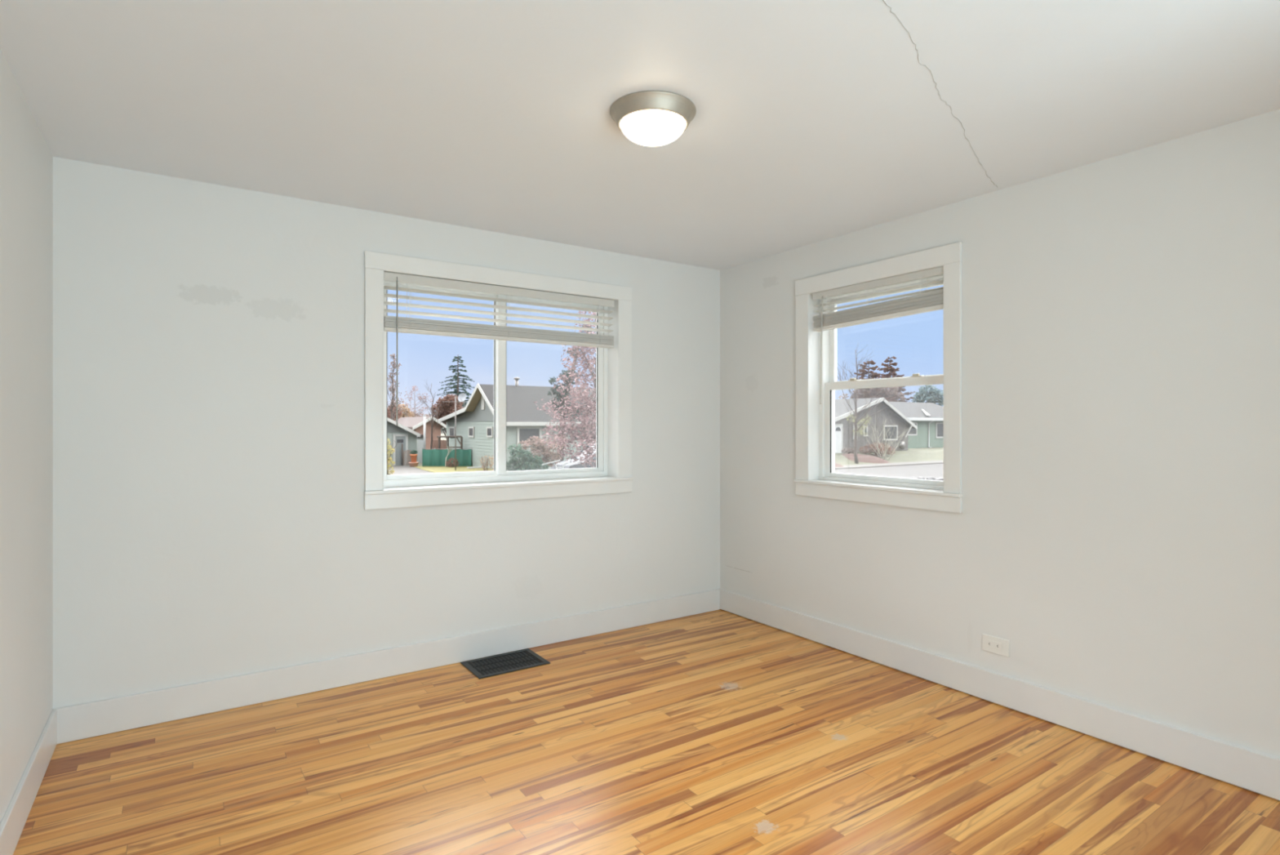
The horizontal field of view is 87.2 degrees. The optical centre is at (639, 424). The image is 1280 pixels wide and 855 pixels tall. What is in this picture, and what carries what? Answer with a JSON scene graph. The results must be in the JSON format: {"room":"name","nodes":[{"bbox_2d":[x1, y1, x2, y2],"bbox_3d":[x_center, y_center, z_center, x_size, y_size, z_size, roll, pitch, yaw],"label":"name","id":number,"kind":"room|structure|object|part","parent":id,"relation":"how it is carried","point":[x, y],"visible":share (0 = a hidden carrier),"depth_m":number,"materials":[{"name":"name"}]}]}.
{"room":"empty bedroom","nodes":[
{"label":"empty bedroom","id":0,"kind":"room"},
{"bbox_2d":[0,48,53,822],"bbox_3d":[-0.934,0.130,0.400,0.200,2.890,5.650,0,0,-34],"label":"wall","id":1,"kind":"structure","parent":0,"point":[26,159],"depth_m":2.28,"materials":[{"name":"paint"}]},
{"bbox_2d":[0,709,56,854],"bbox_3d":[-1.290,1.250,1.115,0.015,0.147,4.035,0,0,-34],"label":"baseboard","id":2,"kind":"structure","parent":1,"relation":"attached to","point":[14,820],"depth_m":2.27,"materials":[{"name":"paint"}]},
{"bbox_2d":[53,156,719,708],"bbox_3d":[-0.988,0.130,3.901,4.050,2.890,0.200,0,0,-34],"label":"wall","id":3,"kind":"structure","parent":0,"point":[211,520],"depth_m":3.25,"materials":[{"name":"paint"}]},
{"bbox_2d":[53,588,719,743],"bbox_3d":[-0.933,1.250,3.808,3.635,0.147,0.015,0,0,-34],"label":"baseboard","id":4,"kind":"structure","parent":3,"relation":"attached to","point":[101,717],"depth_m":3.41,"materials":[{"name":"paint"}]},
{"bbox_2d":[364,250,633,510],"bbox_3d":[-0.793,-0.231,4.013,1.656,1.337,0.230,0,0,-34],"label":"window","id":5,"kind":"structure","parent":3,"relation":"in","point":[612,473],"depth_m":3.99,"materials":[{"name":"paint"}]},
{"bbox_3d":[-1.385,-0.235,3.498,0.088,1.151,0.020,0,0,-34],"label":"casing","id":6,"kind":"part","parent":5,"relation":"part of","materials":[{"name":"paint"}]},
{"bbox_3d":[-1.143,-0.235,3.882,0.681,1.091,0.028,0,0,-34],"label":"sash","id":7,"kind":"part","parent":5,"relation":"part of","materials":[{"name":"plastic"}]},
{"bbox_3d":[-0.836,-0.235,4.067,1.462,1.151,0.086,0,0,-34],"label":"frame","id":8,"kind":"part","parent":5,"relation":"part of","materials":[{"name":"plastic"}]},
{"bbox_3d":[-0.740,-0.855,3.936,1.650,0.088,0.022,0,0,-34],"label":"head casing","id":9,"kind":"part","parent":5,"relation":"part of","materials":[{"name":"paint"}]},
{"bbox_2d":[383,271,613,425],"bbox_3d":[-0.765,-0.400,3.940,1.423,0.807,0.064,0,0,-34],"label":"window blind","id":10,"kind":"object","parent":5,"relation":"attached to","point":[397,324],"visible":0.92,"depth_m":3.86,"materials":[{"name":"white plastic"}]},
{"bbox_3d":[-1.245,-0.638,3.620,0.010,0.259,0.055,0,0,-34],"label":"ladder cord","id":11,"kind":"part","parent":10,"relation":"part of","materials":[{"name":"white fabric"}]},
{"bbox_3d":[-0.768,-0.506,3.944,1.419,0.018,0.050,0,0,-34],"label":"rail","id":12,"kind":"part","parent":10,"relation":"part of","materials":[{"name":"white plastic"}]},
{"bbox_3d":[-0.778,-0.638,3.937,0.010,0.259,0.055,0,0,-34],"label":"ladder cord","id":13,"kind":"part","parent":10,"relation":"part of","materials":[{"name":"white fabric"}]},
{"bbox_3d":[-0.269,-0.638,4.283,0.010,0.259,0.055,0,0,-34],"label":"ladder cord","id":14,"kind":"part","parent":10,"relation":"part of","materials":[{"name":"white fabric"}]},
{"bbox_3d":[-0.553,-0.235,4.242,0.735,1.091,0.026,0,0,-34],"label":"sash","id":15,"kind":"part","parent":5,"relation":"part of","materials":[{"name":"plastic"}]},
{"bbox_3d":[-0.100,-0.235,4.372,0.098,1.151,0.020,0,0,-34],"label":"casing","id":16,"kind":"part","parent":5,"relation":"part of","materials":[{"name":"paint"}]},
{"bbox_2d":[0,0,1279,270],"bbox_3d":[0.658,-1.214,1.483,3.650,0.201,5.650,0,0,-34],"label":"ceiling","id":17,"kind":"structure","parent":0,"point":[814,121],"depth_m":2.29,"materials":[{"name":"paint"}]},
{"bbox_2d":[609,90,696,146],"bbox_3d":[0.046,-1.060,2.391,0.307,0.107,0.307,0,0,-34],"label":"ceiling lamp","id":18,"kind":"object","parent":17,"relation":"attached to","point":[646,117],"visible":1,"depth_m":2.31,"materials":[{"name":"white glass"}]},
{"bbox_2d":[13,608,1279,854],"bbox_3d":[0.658,1.450,1.483,3.650,0.250,5.650,0,0,-34],"label":"floor","id":19,"kind":"structure","parent":0,"point":[720,731],"depth_m":2.57,"materials":[{"name":"brown wood"}]},
{"bbox_2d":[460,648,550,678],"bbox_3d":[-0.749,1.322,3.740,0.413,0.006,0.290,0,0,-34],"label":"floor vent","id":20,"kind":"object","parent":19,"relation":"in","point":[507,662],"visible":1,"depth_m":3.73,"materials":[{"name":"metal"}]},
{"bbox_2d":[468,650,541,675],"bbox_3d":[-0.749,1.322,3.740,0.353,0.004,0.230,0,0,-34],"label":"grille","id":21,"kind":"object","parent":20,"relation":"attached to","point":[512,660],"depth_m":3.75,"materials":[{"name":"black metal"}]},
{"bbox_2d":[720,109,1279,799],"bbox_3d":[2.249,0.130,2.566,0.200,2.890,5.650,0,0,-34],"label":"wall","id":22,"kind":"structure","parent":0,"point":[1117,526],"depth_m":2.88,"materials":[{"name":"paint"}]},
{"bbox_2d":[794,241,962,513],"bbox_3d":[1.366,-0.234,3.833,0.230,1.345,1.088,0,0,-34],"label":"window","id":23,"kind":"structure","parent":22,"relation":"in","point":[816,476],"depth_m":3.83,"materials":[{"name":"paint"}]},
{"bbox_3d":[1.013,-0.235,4.187,0.020,1.151,0.098,0,0,-34],"label":"casing","id":24,"kind":"part","parent":23,"relation":"part of","materials":[{"name":"paint"}]},
{"bbox_2d":[812,266,943,404],"bbox_3d":[1.318,-0.467,3.778,0.064,0.681,0.868,0,0,-34],"label":"window blind","id":25,"kind":"object","parent":23,"relation":"attached to","point":[931,300],"visible":0.86,"depth_m":3.73,"materials":[{"name":"white plastic"}]},
{"bbox_3d":[1.140,-0.683,4.047,0.055,0.188,0.010,0,0,-34],"label":"ladder cord","id":26,"kind":"part","parent":25,"relation":"part of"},
{"bbox_3d":[1.321,-0.595,3.780,0.050,0.042,0.858,0,0,-34],"label":"rail","id":27,"kind":"part","parent":25,"relation":"part of","materials":[{"name":"white plastic"}]},
{"bbox_3d":[1.288,-0.859,3.781,0.022,0.096,1.082,0,0,-34],"label":"head casing","id":28,"kind":"part","parent":23,"relation":"part of","materials":[{"name":"paint"}]},
{"bbox_3d":[1.415,-0.235,3.858,0.115,1.151,0.898,0,0,-34],"label":"frame","id":29,"kind":"part","parent":23,"relation":"part of","materials":[{"name":"plastic"}]},
{"bbox_3d":[1.396,0.029,3.845,0.032,0.583,0.830,0,0,-34],"label":"sash","id":30,"kind":"part","parent":23,"relation":"part of","materials":[{"name":"plastic"}]},
{"bbox_3d":[1.429,-0.508,3.868,0.028,0.546,0.830,0,0,-34],"label":"sash","id":31,"kind":"part","parent":23,"relation":"part of","materials":[{"name":"plastic"}]},
{"bbox_3d":[1.569,-0.235,3.369,0.020,1.151,0.084,0,0,-34],"label":"casing","id":32,"kind":"part","parent":23,"relation":"part of","materials":[{"name":"paint"}]},
{"bbox_2d":[982,633,1008,657],"bbox_3d":[1.692,1.048,3.199,0.009,0.078,0.128,0,0,-34],"label":"wall outlet","id":33,"kind":"object","parent":22,"relation":"attached to","point":[990,643],"visible":1,"depth_m":3.19,"materials":[{"name":"white plastic"}]},
{"bbox_2d":[987,639,1002,650],"bbox_3d":[1.689,1.047,3.199,0.002,0.035,0.069,0,0,-34],"label":"receptacle","id":34,"kind":"object","parent":33,"relation":"attached to","point":[993,644],"depth_m":3.20,"materials":[{"name":"white plastic"}]},
{"bbox_2d":[719,588,1279,799],"bbox_3d":[1.710,1.248,3.167,0.015,0.142,4.050,0,0,-34],"label":"baseboard","id":35,"kind":"structure","parent":22,"relation":"attached to","point":[1259,772],"depth_m":3.00,"materials":[{"name":"paint"}]},
{"label":"outside","id":36,"kind":"structure","parent":0,"visible":0},
{"bbox_2d":[388,465,431,474],"bbox_3d":[-13.437,2.765,38.127,3.608,0.120,15.397,0,0,-24],"label":"driveway","id":37,"kind":"structure","parent":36,"point":[398,469],"depth_m":39.81,"materials":[{"name":"concrete"}]},
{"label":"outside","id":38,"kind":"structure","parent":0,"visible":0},
{"bbox_2d":[417,433,943,472],"bbox_3d":[-9.861,2.415,82.408,250.000,0.620,180.000,0,0,-34],"label":"lawn","id":39,"kind":"structure","parent":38,"point":[922,454],"depth_m":51.73,"materials":[{"name":"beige plant"}]},
{"bbox_2d":[387,438,401,475],"bbox_3d":[-13.453,1.701,35.638,1.073,2.137,1.243,0,0,32],"label":"shrub","id":40,"kind":"object","parent":39,"relation":"on","point":[389,446],"visible":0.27,"depth_m":35.56,"materials":[{"name":"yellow plant"}]},
{"bbox_2d":[387,404,402,420],"bbox_3d":[-27.282,0.239,72.116,4.188,5.028,2.808,0,0,11],"label":"tree","id":41,"kind":"object","parent":39,"relation":"on","point":[399,412],"visible":0.1,"depth_m":71.61,"materials":[{"name":"orange plant"}]},
{"bbox_2d":[387,353,407,420],"bbox_3d":[-24.274,-2.141,66.466,1.843,9.873,2.559,0,0,-2],"label":"poplar","id":42,"kind":"object","parent":39,"relation":"on","point":[393,403],"visible":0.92,"depth_m":66.13,"materials":[{"name":"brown plant"}]},
{"bbox_2d":[387,417,420,465],"bbox_3d":[-19.791,0.839,47.199,6.338,3.771,7.850,0,0,-34],"label":"garage","id":43,"kind":"structure","parent":39,"relation":"on","point":[408,437],"depth_m":45.34,"materials":[{"name":"green"}]},
{"bbox_2d":[396,439,403,442],"bbox_3d":[-16.198,1.082,45.389,0.421,0.222,0.015,0,0,-34],"label":"light","id":44,"kind":"object","parent":43,"relation":"attached to","point":[397,440],"depth_m":45.38,"materials":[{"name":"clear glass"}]},
{"bbox_3d":[-16.180,1.669,45.410,0.977,2.111,0.070,0,0,-34],"label":"door frame","id":45,"kind":"part","parent":43,"relation":"part of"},
{"bbox_3d":[-16.188,1.729,45.423,0.677,1.951,0.040,0,0,-34],"label":"door","id":46,"kind":"part","parent":43,"relation":"part of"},
{"bbox_2d":[395,404,414,417],"bbox_3d":[-26.723,0.146,76.195,2.540,5.175,2.112,0,0,-34],"label":"tree","id":47,"kind":"object","parent":39,"relation":"on","point":[407,409],"visible":0.32,"depth_m":75.91,"materials":[{"name":"beige plant"}]},
{"bbox_2d":[401,444,411,465],"bbox_3d":[-15.862,2.000,45.556,0.166,1.450,0.710,0,0,37],"label":"fence","id":48,"kind":"object","parent":39,"relation":"on","point":[406,457],"visible":0.86,"depth_m":45.53,"materials":[{"name":"grey wood"}]},
{"bbox_3d":[-16.018,2.000,45.291,0.087,1.450,0.100,0,0,-34],"label":"post","id":49,"kind":"part","parent":48,"relation":"part of","materials":[{"name":"grey wood"}]},
{"bbox_2d":[397,385,431,417],"bbox_3d":[-23.784,-0.716,70.524,3.551,7.019,4.867,0,0,-8],"label":"bare tree","id":50,"kind":"object","parent":39,"relation":"on","point":[410,399],"visible":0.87,"depth_m":70.98,"materials":[{"name":"orange plant"}]},
{"bbox_2d":[408,412,431,416],"bbox_3d":[-26.283,0.531,79.951,3.816,4.454,2.370,0,0,17],"label":"tree","id":51,"kind":"object","parent":39,"relation":"on","point":[416,414],"visible":0.02,"depth_m":79.83,"materials":[{"name":"beige plant"}]},
{"bbox_2d":[394,416,446,449],"bbox_3d":[-20.618,0.978,61.144,2.860,3.495,9.860,0,0,-34],"label":"house","id":52,"kind":"structure","parent":39,"relation":"on","point":[415,424],"depth_m":57.68,"materials":[{"name":"beige"}]},
{"bbox_2d":[417,434,426,462],"bbox_3d":[-16.166,1.701,49.198,0.800,2.047,1.400,0,0,-34],"label":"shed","id":53,"kind":"object","parent":39,"relation":"on","point":[420,439],"visible":0.48,"depth_m":48.64,"materials":[{"name":"white paint"}]},
{"bbox_2d":[422,414,426,449],"bbox_3d":[-14.971,1.014,46.714,0.225,3.422,0.214,0,0,-34],"label":"post","id":54,"kind":"object","parent":39,"relation":"on","point":[424,415],"visible":0.91,"depth_m":46.65,"materials":[{"name":"white paint"}]},
{"bbox_2d":[411,379,444,449],"bbox_3d":[-14.096,-0.243,46.403,2.813,6.066,2.088,0,0,32],"label":"bare tree","id":55,"kind":"object","parent":39,"relation":"on","point":[432,407],"visible":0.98,"depth_m":46.80,"materials":[{"name":"brown plant"}]},
{"bbox_2d":[432,440,446,449],"bbox_3d":[-14.691,1.906,49.796,1.303,1.638,0.070,0,0,0],"label":"privacy fence","id":56,"kind":"object","parent":39,"relation":"on","point":[435,442],"visible":0.27,"depth_m":49.76,"materials":[{"name":"beige wood"}]},
{"bbox_2d":[431,393,463,438],"bbox_3d":[-19.747,-0.245,69.137,3.722,5.969,2.515,0,0,3],"label":"tree","id":57,"kind":"object","parent":39,"relation":"on","point":[449,404],"visible":0.55,"depth_m":68.52,"materials":[{"name":"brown plant"}]},
{"bbox_2d":[436,435,462,449],"bbox_3d":[-12.707,1.665,44.882,1.708,2.120,0.124,0,0,0],"label":"frame","id":58,"kind":"object","parent":39,"relation":"on","point":[438,437],"visible":0.56,"depth_m":44.83,"materials":[{"name":"brown wood"}]},
{"bbox_3d":[-13.411,1.750,44.882,0.106,1.950,0.106,0,0,11],"label":"post","id":59,"kind":"part","parent":58,"relation":"part of","materials":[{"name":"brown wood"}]},
{"bbox_3d":[-12.843,1.750,44.882,0.106,1.950,0.106,0,0,11],"label":"post","id":60,"kind":"part","parent":58,"relation":"part of","materials":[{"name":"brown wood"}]},
{"bbox_3d":[-11.915,1.750,44.882,0.106,1.950,0.106,0,0,11],"label":"post","id":61,"kind":"part","parent":58,"relation":"part of","materials":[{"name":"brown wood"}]},
{"bbox_2d":[429,355,475,432],"bbox_3d":[-21.316,-2.698,77.986,8.400,10.946,8.583,0,0,-34],"label":"conifer","id":62,"kind":"object","parent":39,"relation":"on","point":[456,392],"visible":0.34,"depth_m":77.90,"materials":[{"name":"green plant"}]},
{"bbox_2d":[438,377,595,471],"bbox_3d":[-5.565,-0.180,47.305,14.389,5.810,11.321,0,0,-34],"label":"house","id":63,"kind":"structure","parent":39,"relation":"on","point":[474,421],"depth_m":42.08,"materials":[{"name":"green"}]},
{"bbox_3d":[-13.194,0.489,47.245,0.025,0.530,0.882,0,0,-34],"label":"pane","id":64,"kind":"part","parent":63,"relation":"part of","materials":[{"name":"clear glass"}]},
{"bbox_3d":[-11.556,-1.507,43.723,0.454,1.161,0.482,0,0,-34],"label":"satellite dish","id":65,"kind":"part","parent":63,"relation":"part of","materials":[{"name":"grey metal"}]},
{"bbox_3d":[-11.058,0.456,44.105,0.025,0.481,0.740,0,0,-34],"label":"pane","id":66,"kind":"part","parent":63,"relation":"part of","materials":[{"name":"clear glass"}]},
{"bbox_2d":[480,395,484,409],"bbox_3d":[-9.887,-1.415,42.341,0.060,0.871,0.490,0,0,-34],"label":"attic vent","id":67,"kind":"object","parent":63,"relation":"attached to","point":[482,401],"depth_m":42.29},
{"bbox_3d":[-9.261,0.429,41.465,0.025,0.439,0.707,0,0,-34],"label":"pane","id":68,"kind":"part","parent":63,"relation":"part of","materials":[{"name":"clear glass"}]},
{"bbox_3d":[-6.639,0.666,40.289,1.311,0.910,0.025,0,0,-34],"label":"pane","id":69,"kind":"part","parent":63,"relation":"part of","materials":[{"name":"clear glass"}]},
{"bbox_2d":[533,310,595,467],"bbox_3d":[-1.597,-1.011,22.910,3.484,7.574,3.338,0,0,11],"label":"blossom tree","id":70,"kind":"object","parent":39,"relation":"on","point":[590,439],"visible":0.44,"depth_m":22.75,"materials":[{"name":"pink plant"}]},
{"bbox_2d":[835,462,844,466],"bbox_3d":[12.075,2.501,43.800,1.950,0.489,3.600,0,0,0],"label":"mulch bed","id":71,"kind":"object","parent":39,"relation":"on","point":[837,464],"visible":0.18,"depth_m":42.50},
{"bbox_2d":[840,447,858,453],"bbox_3d":[15.633,1.977,50.021,1.962,0.790,0.731,0,0,-40],"label":"hedge","id":72,"kind":"object","parent":39,"relation":"on","point":[847,451],"visible":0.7,"depth_m":49.70,"materials":[{"name":"beige plant"}]},
{"bbox_2d":[836,344,893,463],"bbox_3d":[15.112,-1.504,46.132,4.775,8.450,4.482,0,0,18],"label":"young tree","id":73,"kind":"object","parent":39,"relation":"on","point":[855,420],"visible":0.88,"depth_m":46.49,"materials":[{"name":"brown plant"}]},
{"bbox_2d":[841,453,889,463],"bbox_3d":[16.322,2.411,48.496,3.090,0.669,2.600,0,0,0],"label":"mulch bed","id":74,"kind":"object","parent":39,"relation":"on","point":[861,457],"visible":0.91,"depth_m":47.82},
{"bbox_2d":[837,386,910,402],"bbox_3d":[30.135,-1.753,85.747,9.635,7.743,3.628,0,0,-1],"label":"tree","id":75,"kind":"object","parent":39,"relation":"on","point":[894,392],"visible":0.27,"depth_m":85.24,"materials":[{"name":"beige plant"}]},
{"bbox_2d":[853,359,897,401],"bbox_3d":[26.590,-2.719,77.682,6.876,9.747,6.943,0,0,-34],"label":"pine","id":76,"kind":"object","parent":39,"relation":"on","point":[868,393],"visible":0.37,"depth_m":77.75,"materials":[{"name":"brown plant"}]},
{"bbox_2d":[835,397,917,453],"bbox_3d":[14.819,-0.033,56.815,12.565,4.316,10.886,0,0,-34],"label":"house","id":77,"kind":"structure","parent":39,"relation":"on","point":[844,436],"depth_m":53.44,"materials":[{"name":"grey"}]},
{"bbox_3d":[14.990,1.078,50.906,0.825,2.095,0.050,0,0,-34],"label":"door","id":78,"kind":"part","parent":77,"relation":"part of","materials":[{"name":"white paint"}]},
{"bbox_3d":[14.996,1.018,50.898,1.025,2.215,0.070,0,0,-34],"label":"door frame","id":79,"kind":"part","parent":77,"relation":"part of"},
{"bbox_3d":[20.330,0.623,54.548,1.581,0.986,0.025,0,0,-34],"label":"pane","id":80,"kind":"part","parent":77,"relation":"part of","materials":[{"name":"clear glass"}]},
{"bbox_2d":[858,441,895,457],"bbox_3d":[17.794,1.866,50.697,2.842,1.270,1.921,0,0,-34],"label":"hedge","id":81,"kind":"object","parent":39,"relation":"on","point":[864,447],"visible":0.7,"depth_m":50.39,"materials":[{"name":"orange plant"}]},
{"bbox_2d":[857,413,917,460],"bbox_3d":[18.247,0.782,48.983,4.540,3.568,4.030,0,0,-39],"label":"bare shrub","id":82,"kind":"object","parent":39,"relation":"on","point":[884,429],"visible":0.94,"depth_m":48.71,"materials":[{"name":"brown plant"}]},
{"bbox_2d":[875,355,915,401],"bbox_3d":[34.370,-3.630,92.167,7.606,11.569,8.381,0,0,-34],"label":"pine","id":83,"kind":"object","parent":39,"relation":"on","point":[892,371],"visible":0.25,"depth_m":91.70,"materials":[{"name":"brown plant"}]},
{"bbox_2d":[888,401,943,448],"bbox_3d":[25.833,-0.053,67.312,12.137,4.555,10.120,0,0,-34],"label":"house","id":84,"kind":"structure","parent":39,"relation":"on","point":[928,417],"depth_m":63.16,"materials":[{"name":"green"}]},
{"bbox_3d":[24.659,0.350,61.097,1.478,0.926,0.025,0,0,-34],"label":"pane","id":85,"kind":"part","parent":84,"relation":"part of","materials":[{"name":"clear glass"}]},
{"bbox_3d":[28.974,0.485,64.033,2.450,1.218,0.025,0,0,-34],"label":"pane","id":86,"kind":"part","parent":84,"relation":"part of","materials":[{"name":"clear glass"}]},
{"bbox_2d":[911,384,943,405],"bbox_3d":[36.016,-1.625,83.796,4.095,7.462,2.879,0,0,10],"label":"tree","id":87,"kind":"object","parent":39,"relation":"on","point":[923,395],"visible":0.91,"depth_m":83.43,"materials":[{"name":"green plant"}]},
{"bbox_2d":[926,476,935,479],"bbox_3d":[14.278,2.652,33.030,0.507,0.243,0.372,0,0,-34],"label":"rock","id":88,"kind":"object","parent":39,"relation":"on","point":[927,477],"visible":0.71,"depth_m":32.87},
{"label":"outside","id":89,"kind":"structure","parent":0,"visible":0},
{"bbox_2d":[413,465,493,472],"bbox_3d":[-9.244,2.760,39.474,5.930,0.130,14.228,0,0,-27],"label":"lawn strip","id":90,"kind":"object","parent":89,"point":[431,468],"visible":0.1,"depth_m":41.13,"materials":[{"name":"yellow plant"}]},
{"bbox_2d":[408,462,418,466],"bbox_3d":[-14.820,2.575,44.019,0.640,0.300,0.640,0,0,-34],"label":"planter","id":91,"kind":"object","parent":90,"relation":"on","point":[411,464],"visible":0.94,"depth_m":43.79,"materials":[{"name":"orange ceramic"}]},
{"bbox_2d":[409,449,417,462],"bbox_3d":[-14.825,2.029,44.023,0.503,0.867,0.470,0,0,38],"label":"clay pot","id":92,"kind":"object","parent":91,"relation":"on","point":[413,455],"visible":0.99,"depth_m":43.88,"materials":[{"name":"ceramic"}]},
{"bbox_3d":[-14.820,2.183,44.019,0.470,0.560,0.470,0,0,-34],"label":"pot","id":93,"kind":"part","parent":92,"relation":"part of","materials":[{"name":"ceramic"}]},
{"bbox_2d":[422,447,472,466],"bbox_3d":[-12.642,2.110,44.034,3.282,1.230,0.149,0,0,0],"label":"fence","id":94,"kind":"object","parent":90,"relation":"on","point":[433,457],"visible":0.85,"depth_m":44.01,"materials":[{"name":"green metal"}]},
{"bbox_2d":[444,444,454,466],"bbox_3d":[-12.335,1.937,43.640,0.458,1.681,0.702,0,0,5],"label":"sapling","id":95,"kind":"object","parent":90,"relation":"on","point":[446,444],"visible":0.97,"depth_m":43.52,"materials":[{"name":"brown plant"}]},
{"bbox_2d":[445,457,459,466],"bbox_3d":[-12.046,2.436,43.184,0.645,0.722,0.820,0,0,40],"label":"shrub","id":96,"kind":"object","parent":90,"relation":"on","point":[449,460],"visible":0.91,"depth_m":43.09,"materials":[{"name":"orange plant"}]},
{"bbox_2d":[454,395,456,470],"bbox_3d":[-11.091,0.475,40.160,1.435,4.500,0.100,0,0,2],"label":"pole","id":97,"kind":"object","parent":90,"relation":"on","point":[455,395],"visible":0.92,"depth_m":40.14,"materials":[{"name":"grey metal"}]},
{"bbox_2d":[466,466,484,468],"bbox_3d":[-10.316,2.675,42.245,1.060,0.100,0.403,0,0,-27],"label":"stone slab","id":98,"kind":"object","parent":90,"relation":"on","point":[476,466],"visible":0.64,"depth_m":42.08,"materials":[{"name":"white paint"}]},
{"bbox_2d":[479,452,493,471],"bbox_3d":[-9.158,2.113,39.590,0.948,1.236,1.314,0,0,-34],"label":"bush","id":99,"kind":"object","parent":90,"relation":"on","point":[485,456],"visible":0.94,"depth_m":39.40,"materials":[{"name":"beige plant"}]},
{"bbox_3d":[-9.278,2.113,39.508,0.656,1.236,1.314,0,0,-34],"label":"stem","id":100,"kind":"part","parent":99,"relation":"part of","materials":[{"name":"brown plant"}]},
{"bbox_2d":[485,449,511,470],"bbox_3d":[-8.311,2.052,38.900,1.241,1.360,1.114,0,0,42],"label":"bush","id":101,"kind":"object","parent":90,"relation":"on","point":[492,458],"visible":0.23,"depth_m":38.90,"materials":[{"name":"beige plant"}]},
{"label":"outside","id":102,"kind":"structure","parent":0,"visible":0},
{"bbox_2d":[835,460,943,469],"bbox_3d":[15.762,2.785,44.748,250.000,0.280,1.700,0,0,-34],"label":"sidewalk","id":103,"kind":"structure","parent":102,"point":[866,465],"depth_m":45.42,"materials":[{"name":"concrete"}]},
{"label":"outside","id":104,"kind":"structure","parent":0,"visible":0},
{"bbox_2d":[835,462,943,479],"bbox_3d":[19.643,2.815,39.043,250.000,0.220,12.100,0,0,-34],"label":"street","id":105,"kind":"structure","parent":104,"point":[935,470],"depth_m":39.10,"materials":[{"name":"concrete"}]},
{"bbox_2d":[506,443,549,471],"bbox_3d":[-4.168,1.702,24.990,1.677,2.051,1.378,0,0,-34],"label":"juniper","id":106,"kind":"object","parent":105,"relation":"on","point":[526,462],"visible":0.43,"depth_m":24.87,"materials":[{"name":"green plant"}]},
{"bbox_2d":[516,435,565,469],"bbox_3d":[-3.939,1.542,27.144,1.928,2.379,1.602,0,0,8],"label":"shrub","id":107,"kind":"object","parent":105,"relation":"on","point":[545,451],"visible":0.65,"depth_m":26.88,"materials":[{"name":"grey plant"}]},
{"bbox_2d":[542,459,568,469],"bbox_3d":[-2.572,1.874,20.250,0.835,1.701,0.500,0,0,0],"label":"frame","id":108,"kind":"object","parent":105,"relation":"on","point":[552,462],"visible":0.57,"depth_m":20.17,"materials":[{"name":"white paint"}]},
{"bbox_2d":[551,443,595,469],"bbox_3d":[-1.547,1.741,30.034,4.677,1.961,2.120,0,0,-34],"label":"car","id":109,"kind":"object","parent":105,"relation":"on","point":[569,465],"visible":0.11,"depth_m":28.73,"materials":[{"name":"paint"}]},
{"bbox_2d":[936,476,943,480],"bbox_3d":[14.640,2.643,32.758,0.520,0.208,0.376,0,0,-34],"label":"rock","id":110,"kind":"object","parent":105,"relation":"on","point":[940,478],"visible":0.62,"depth_m":32.60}
]}

